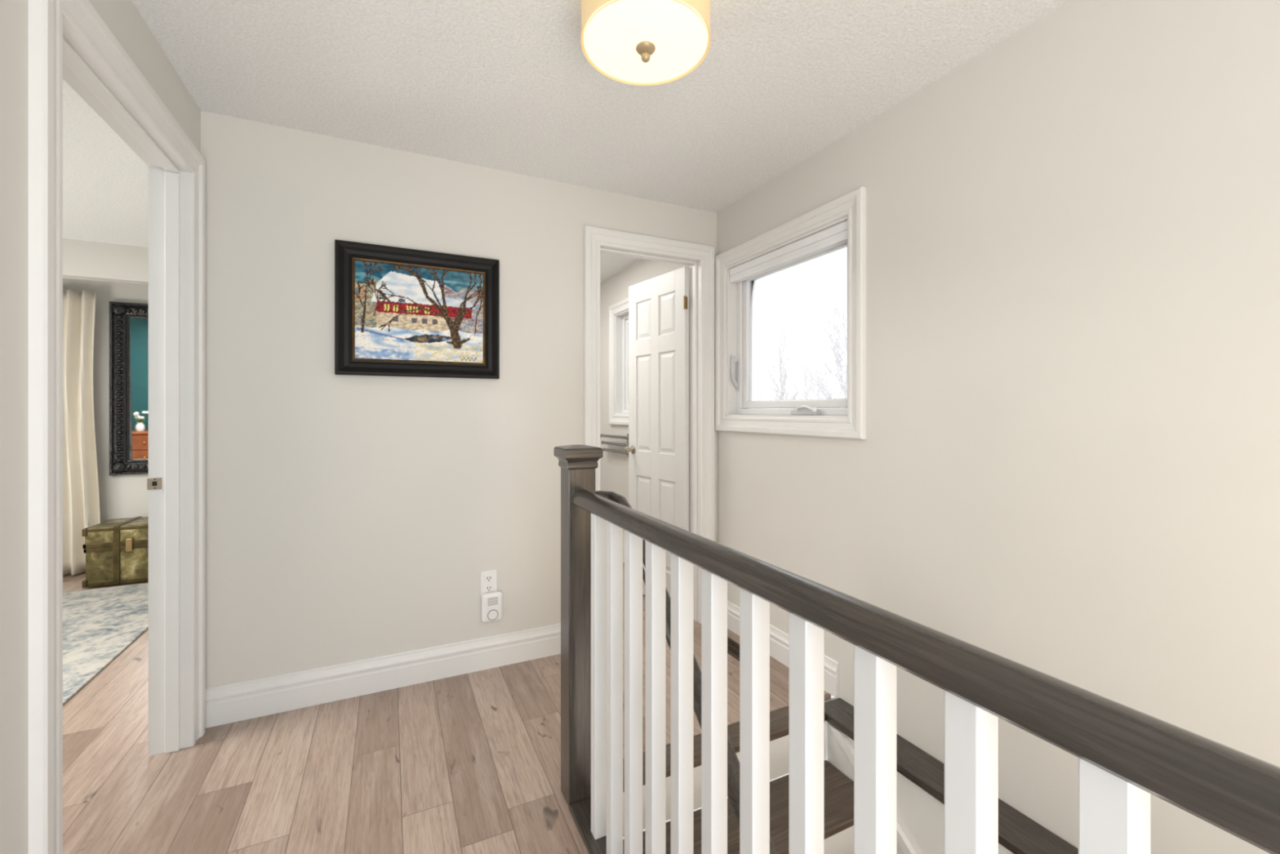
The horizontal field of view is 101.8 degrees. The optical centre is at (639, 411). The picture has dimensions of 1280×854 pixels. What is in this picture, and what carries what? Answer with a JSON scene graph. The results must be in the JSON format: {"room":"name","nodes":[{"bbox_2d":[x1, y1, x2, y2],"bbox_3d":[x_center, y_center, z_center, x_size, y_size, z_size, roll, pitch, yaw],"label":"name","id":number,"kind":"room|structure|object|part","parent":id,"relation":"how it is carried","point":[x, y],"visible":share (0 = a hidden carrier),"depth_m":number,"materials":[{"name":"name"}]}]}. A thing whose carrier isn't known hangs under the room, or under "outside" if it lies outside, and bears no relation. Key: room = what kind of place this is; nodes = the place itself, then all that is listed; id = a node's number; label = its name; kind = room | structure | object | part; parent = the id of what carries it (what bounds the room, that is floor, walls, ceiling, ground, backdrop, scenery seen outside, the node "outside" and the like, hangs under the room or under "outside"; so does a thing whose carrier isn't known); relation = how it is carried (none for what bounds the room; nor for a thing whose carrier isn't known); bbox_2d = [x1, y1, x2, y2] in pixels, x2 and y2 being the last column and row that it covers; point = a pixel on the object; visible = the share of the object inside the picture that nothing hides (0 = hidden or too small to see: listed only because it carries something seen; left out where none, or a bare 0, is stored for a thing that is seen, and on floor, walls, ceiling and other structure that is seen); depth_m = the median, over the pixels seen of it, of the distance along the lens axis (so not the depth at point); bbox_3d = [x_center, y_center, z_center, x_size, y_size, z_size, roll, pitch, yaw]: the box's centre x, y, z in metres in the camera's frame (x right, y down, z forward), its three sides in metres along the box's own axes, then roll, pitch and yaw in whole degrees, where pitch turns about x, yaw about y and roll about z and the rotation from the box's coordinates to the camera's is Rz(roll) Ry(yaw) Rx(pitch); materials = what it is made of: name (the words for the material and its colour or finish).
{"room":"stair landing","nodes":[
{"label":"stair landing","id":0,"kind":"room"},
{"bbox_2d":[62,288,100,575],"bbox_3d":[-4.530,0.158,3.858,0.800,2.160,0.100,0,0,-26],"label":"curtain","id":1,"kind":"object","parent":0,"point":[81,499],"visible":0.32,"depth_m":3.97,"materials":[{"name":"beige fabric"}]},
{"bbox_2d":[0,0,200,853],"bbox_3d":[-1.525,0.030,1.484,0.115,2.440,7.400,0,0,-26],"label":"wall","id":2,"kind":"structure","parent":0,"point":[122,18],"depth_m":1.04,"materials":[{"name":"beige paint"}]},
{"bbox_2d":[28,0,204,853],"bbox_3d":[-1.534,0.133,1.528,0.144,2.235,1.053,0,0,-26],"label":"trim","id":3,"kind":"structure","parent":2,"relation":"attached to","point":[68,41],"depth_m":1.53,"materials":[{"name":"white paint"}]},
{"bbox_3d":[-1.767,0.263,1.893,0.042,0.042,0.003,0,0,-26],"label":"strike plate","id":4,"kind":"part","parent":3,"relation":"part of","materials":[{"name":"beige metal"}]},
{"bbox_2d":[62,278,148,522],"bbox_3d":[-4.737,0.030,3.958,3.515,2.440,0.150,0,0,-26],"label":"wall","id":5,"kind":"structure","parent":0,"point":[121,496],"depth_m":4.12,"materials":[{"name":"beige paint"}]},
{"bbox_2d":[109,301,148,475],"bbox_3d":[-3.812,-0.181,4.285,0.831,1.374,0.066,0,0,-26],"label":"wall mirror","id":6,"kind":"object","parent":5,"relation":"attached to","point":[128,322],"visible":0.38,"depth_m":4.15,"materials":[{"name":"black paint"}]},
{"bbox_3d":[-3.820,-0.181,4.301,0.603,1.146,0.026,0,0,-26],"label":"glass","id":7,"kind":"part","parent":6,"relation":"part of","materials":[{"name":"teal mirror"}]},
{"bbox_2d":[62,238,148,284],"bbox_3d":[-4.427,-1.065,3.430,3.415,0.250,0.130,0,0,-26],"label":"wall","id":8,"kind":"structure","parent":0,"point":[82,260],"depth_m":3.68,"materials":[{"name":"beige paint"}]},
{"bbox_2d":[62,561,831,853],"bbox_3d":[-2.008,1.265,1.251,6.074,0.030,7.200,0,0,-26],"label":"floor","id":9,"kind":"structure","parent":0,"point":[469,762],"depth_m":1.80,"materials":[{"name":"brown wood"}]},
{"bbox_2d":[62,582,148,704],"bbox_3d":[-3.733,1.244,2.155,2.355,0.011,2.730,0,0,-26],"label":"area rug","id":10,"kind":"object","parent":9,"relation":"on","point":[100,624],"visible":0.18,"depth_m":2.98,"materials":[{"name":"grey fabric"}]},
{"bbox_2d":[81,515,148,587],"bbox_3d":[-3.607,1.030,3.992,0.887,0.417,0.410,0,0,-26],"label":"trunk","id":11,"kind":"object","parent":9,"relation":"on","point":[116,550],"visible":0.53,"depth_m":3.73,"materials":[{"name":"metal"}]},
{"bbox_3d":[-3.602,0.893,4.004,0.848,0.137,0.383,0,0,-26],"label":"lid","id":12,"kind":"part","parent":11,"relation":"part of","materials":[{"name":"metal"}]},
{"bbox_2d":[727,635,739,660],"bbox_3d":[0.480,1.247,2.764,0.110,0.006,0.300,0,0,-26],"label":"floor vent","id":13,"kind":"object","parent":9,"relation":"in","point":[733,647],"visible":0.27,"depth_m":2.73,"materials":[{"name":"brown metal"}]},
{"bbox_2d":[622,706,917,853],"bbox_3d":[0.842,2.398,0.848,1.046,2.303,2.633,0,0,-26],"label":"staircase","id":14,"kind":"structure","parent":9,"relation":"attached to","point":[839,766],"depth_m":1.89,"materials":[{"name":"brown wood"}]},
{"bbox_2d":[553,444,1279,853],"bbox_3d":[0.483,0.679,0.278,0.126,1.141,3.276,0,0,-26],"label":"stair railing","id":15,"kind":"object","parent":9,"relation":"on","point":[1126,754],"visible":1,"depth_m":0.76,"materials":[{"name":"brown wood"}]},
{"bbox_3d":[-0.202,0.709,1.696,0.090,1.082,0.090,0,0,-26],"label":"newel post","id":16,"kind":"part","parent":15,"relation":"part of","materials":[{"name":"brown wood"}]},
{"bbox_3d":[0.505,1.242,0.229,0.092,0.016,3.168,0,0,-26],"label":"shoe rail","id":17,"kind":"part","parent":15,"relation":"part of","materials":[{"name":"brown wood"}]},
{"bbox_2d":[200,111,716,688],"bbox_3d":[-0.664,0.030,2.642,2.444,2.440,0.115,0,0,-26],"label":"wall","id":18,"kind":"structure","parent":0,"point":[348,517],"depth_m":2.32,"materials":[{"name":"beige paint"}]},
{"bbox_2d":[204,622,560,728],"bbox_3d":[-1.016,1.175,2.398,1.598,0.150,0.017,0,0,-26],"label":"baseboard","id":19,"kind":"structure","parent":18,"relation":"attached to","point":[255,698],"depth_m":2.31,"materials":[{"name":"white paint"}]},
{"bbox_2d":[334,239,499,378],"bbox_3d":[-1.002,-0.449,2.392,0.694,0.579,0.032,0,0,-26],"label":"framed painting","id":20,"kind":"object","parent":18,"relation":"attached to","point":[399,311],"visible":1,"depth_m":2.38,"materials":[{"name":"black paint"}]},
{"bbox_2d":[480,569,496,596],"bbox_3d":[-0.738,0.838,2.537,0.076,0.120,0.009,0,0,-26],"label":"wall outlet","id":21,"kind":"object","parent":18,"relation":"attached to","point":[488,578],"visible":0.94,"depth_m":2.53,"materials":[{"name":"white plastic"}]},
{"bbox_2d":[484,574,492,582],"bbox_3d":[-0.737,0.814,2.536,0.034,0.032,0.004,0,0,-26],"label":"receptacle","id":22,"kind":"object","parent":21,"relation":"attached to","point":[488,578],"depth_m":2.53,"materials":[{"name":"white plastic"}]},
{"bbox_2d":[484,584,492,591],"bbox_3d":[-0.737,0.862,2.536,0.034,0.032,0.004,0,0,-26],"label":"receptacle","id":23,"kind":"object","parent":21,"relation":"attached to","point":[488,588],"depth_m":2.53,"materials":[{"name":"white plastic"}]},
{"bbox_2d":[481,591,502,622],"bbox_3d":[-0.719,0.948,2.525,0.100,0.140,0.049,0,0,-26],"label":"plug","id":24,"kind":"object","parent":18,"relation":"attached to","point":[491,602],"visible":1,"depth_m":2.50,"materials":[{"name":"white plastic"}]},
{"bbox_2d":[583,225,715,623],"bbox_3d":[0.049,0.135,2.972,0.815,2.230,0.141,0,0,-26],"label":"trim","id":25,"kind":"structure","parent":18,"relation":"attached to","point":[700,258],"depth_m":3.06,"materials":[{"name":"white paint"}]},
{"bbox_2d":[623,266,688,597],"bbox_3d":[0.113,0.180,3.420,0.174,2.120,0.634,0,0,-34],"label":"door","id":26,"kind":"structure","parent":18,"relation":"in","point":[658,448],"depth_m":3.37,"materials":[{"name":"white paint"}]},
{"bbox_3d":[-0.075,0.265,3.603,0.069,0.060,0.060,0,0,-34],"label":"knob","id":27,"kind":"part","parent":26,"relation":"part of","materials":[{"name":"silver metal"}]},
{"bbox_2d":[62,0,1069,283],"bbox_3d":[-1.942,-1.265,1.283,6.220,0.150,7.400,0,0,-26],"label":"ceiling","id":28,"kind":"structure","parent":0,"point":[510,86],"depth_m":1.90,"materials":[{"name":"white paint"}]},
{"bbox_2d":[581,0,711,85],"bbox_3d":[0.016,-1.082,1.449,0.359,0.216,0.359,0,0,-26],"label":"ceiling light","id":29,"kind":"object","parent":28,"relation":"attached to","point":[638,42],"visible":1,"depth_m":1.42,"materials":[{"name":"beige glass"}]},
{"bbox_3d":[0.016,-1.099,1.449,0.356,0.142,0.356,0,0,-26],"label":"lamp shade","id":30,"kind":"part","parent":29,"relation":"part of","materials":[{"name":"white glass"}]},
{"bbox_2d":[824,697,1013,853],"bbox_3d":[1.561,2.666,0.821,0.222,2.768,3.320,0,0,-26],"label":"wall","id":31,"kind":"structure","parent":0,"point":[920,815],"depth_m":1.80,"materials":[{"name":"white paint"}]},
{"bbox_2d":[824,697,1078,853],"bbox_3d":[1.516,1.263,0.769,0.149,0.034,3.265,0,0,-26],"label":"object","id":32,"kind":"structure","parent":31,"relation":"on","point":[1018,833],"depth_m":1.73,"materials":[{"name":"brown wood"}]},
{"bbox_2d":[600,0,1279,853],"bbox_3d":[0.934,0.030,2.312,0.146,2.440,6.750,0,0,-26],"label":"wall","id":33,"kind":"structure","parent":0,"point":[1066,468],"depth_m":1.51,"materials":[{"name":"beige paint"}]},
{"bbox_2d":[600,433,628,456],"bbox_3d":[-0.212,0.275,4.427,0.056,0.190,0.480,0,0,-32],"label":"towel rack","id":34,"kind":"object","parent":33,"relation":"attached to","point":[602,435],"visible":0.7,"depth_m":4.38,"materials":[{"name":"silver metal"}]},
{"bbox_2d":[608,297,628,425],"bbox_3d":[0.015,-0.405,4.183,0.172,1.040,0.990,0,0,-26],"label":"window","id":35,"kind":"structure","parent":33,"relation":"in","point":[618,312],"depth_m":4.52,"materials":[{"name":"white paint"}]},
{"bbox_3d":[0.051,-0.405,4.201,0.072,0.846,0.796,0,0,-26],"label":"frame","id":36,"kind":"part","parent":35,"relation":"part of","materials":[{"name":"white plastic"}]},
{"bbox_3d":[0.050,-0.405,4.201,0.043,0.776,0.726,0,0,-26],"label":"sash","id":37,"kind":"part","parent":35,"relation":"part of","materials":[{"name":"white plastic"}]},
{"bbox_2d":[622,542,624,562],"bbox_3d":[-0.217,1.175,4.505,0.017,0.150,1.500,0,0,-26],"label":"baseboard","id":38,"kind":"structure","parent":33,"relation":"attached to","point":[623,542],"depth_m":4.33,"materials":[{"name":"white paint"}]},
{"bbox_2d":[727,600,838,697],"bbox_3d":[0.658,1.175,2.696,0.017,0.150,0.938,0,0,-26],"label":"baseboard","id":39,"kind":"structure","parent":33,"relation":"attached to","point":[779,639],"depth_m":2.59,"materials":[{"name":"white paint"}]},
{"bbox_2d":[715,186,866,439],"bbox_3d":[0.754,-0.405,2.654,0.172,1.040,1.070,0,0,-26],"label":"window","id":40,"kind":"structure","parent":33,"relation":"in","point":[735,410],"depth_m":2.58,"materials":[{"name":"white paint"}]},
{"bbox_3d":[0.549,-0.231,3.019,0.050,0.180,0.014,0,0,-26],"label":"latch lever","id":41,"kind":"part","parent":40,"relation":"part of","materials":[{"name":"white metal"}]},
{"bbox_3d":[0.572,-0.205,3.031,0.012,0.170,0.030,0,0,-26],"label":"latch plate","id":42,"kind":"part","parent":40,"relation":"part of","materials":[{"name":"white metal"}]},
{"bbox_3d":[0.789,-0.405,2.671,0.004,0.700,0.730,0,0,-26],"label":"pane","id":43,"kind":"part","parent":40,"relation":"part of","materials":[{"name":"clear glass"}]},
{"bbox_2d":[729,220,847,283],"bbox_3d":[0.730,-0.786,2.642,0.050,0.080,0.868,0,0,-26],"label":"window blind","id":44,"kind":"object","parent":40,"relation":"attached to","point":[833,237],"visible":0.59,"depth_m":2.55,"materials":[{"name":"white fabric"}]},
{"bbox_3d":[0.790,-0.405,2.671,0.072,0.846,0.876,0,0,-26],"label":"frame","id":45,"kind":"part","parent":40,"relation":"part of","materials":[{"name":"white plastic"}]},
{"bbox_3d":[0.790,-0.405,2.671,0.043,0.776,0.806,0,0,-26],"label":"sash","id":46,"kind":"part","parent":40,"relation":"part of","materials":[{"name":"white plastic"}]},
{"bbox_3d":[0.787,-0.014,2.476,0.026,0.038,0.148,0,0,-23],"label":"crank handle","id":47,"kind":"part","parent":40,"relation":"part of","materials":[{"name":"white plastic"}]},
{"bbox_3d":[0.496,2.667,0.240,0.102,2.765,3.200,0,0,-26],"label":"wall","id":48,"kind":"structure","parent":0,"visible":0},
{"bbox_2d":[595,490,777,853],"bbox_3d":[0.366,1.196,0.750,0.111,1.860,2.281,0,0,-26],"label":"stair handrail","id":49,"kind":"object","parent":48,"relation":"attached to","point":[733,762],"visible":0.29,"depth_m":1.24,"materials":[{"name":"brown wood"}]},
{"label":"outside","id":50,"kind":"structure","parent":0,"visible":0},
{"bbox_2d":[622,694,834,838],"bbox_3d":[35.275,4.350,55.928,107.800,0.200,150.000,0,0,-26],"label":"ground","id":51,"kind":"structure","parent":50,"point":[832,696],"depth_m":6.00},
{"bbox_2d":[755,387,766,400],"bbox_3d":[11.899,0.920,52.012,1.895,6.663,1.985,0,0,40],"label":"bare tree","id":52,"kind":"object","parent":51,"relation":"on","point":[758,398],"visible":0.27,"depth_m":51.92,"materials":[{"name":"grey plant"}]},
{"bbox_2d":[766,321,799,400],"bbox_3d":[6.586,-0.001,24.116,1.692,8.505,1.972,0,0,-21],"label":"bare tree","id":53,"kind":"object","parent":51,"relation":"on","point":[783,391],"visible":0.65,"depth_m":23.91,"materials":[{"name":"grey plant"}]},
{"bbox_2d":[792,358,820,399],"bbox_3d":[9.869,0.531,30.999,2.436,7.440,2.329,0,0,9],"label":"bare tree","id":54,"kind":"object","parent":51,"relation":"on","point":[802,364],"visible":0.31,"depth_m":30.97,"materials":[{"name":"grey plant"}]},
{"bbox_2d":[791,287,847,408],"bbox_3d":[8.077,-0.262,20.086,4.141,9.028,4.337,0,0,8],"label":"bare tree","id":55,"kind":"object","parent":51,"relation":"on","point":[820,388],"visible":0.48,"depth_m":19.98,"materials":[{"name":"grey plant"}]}
]}

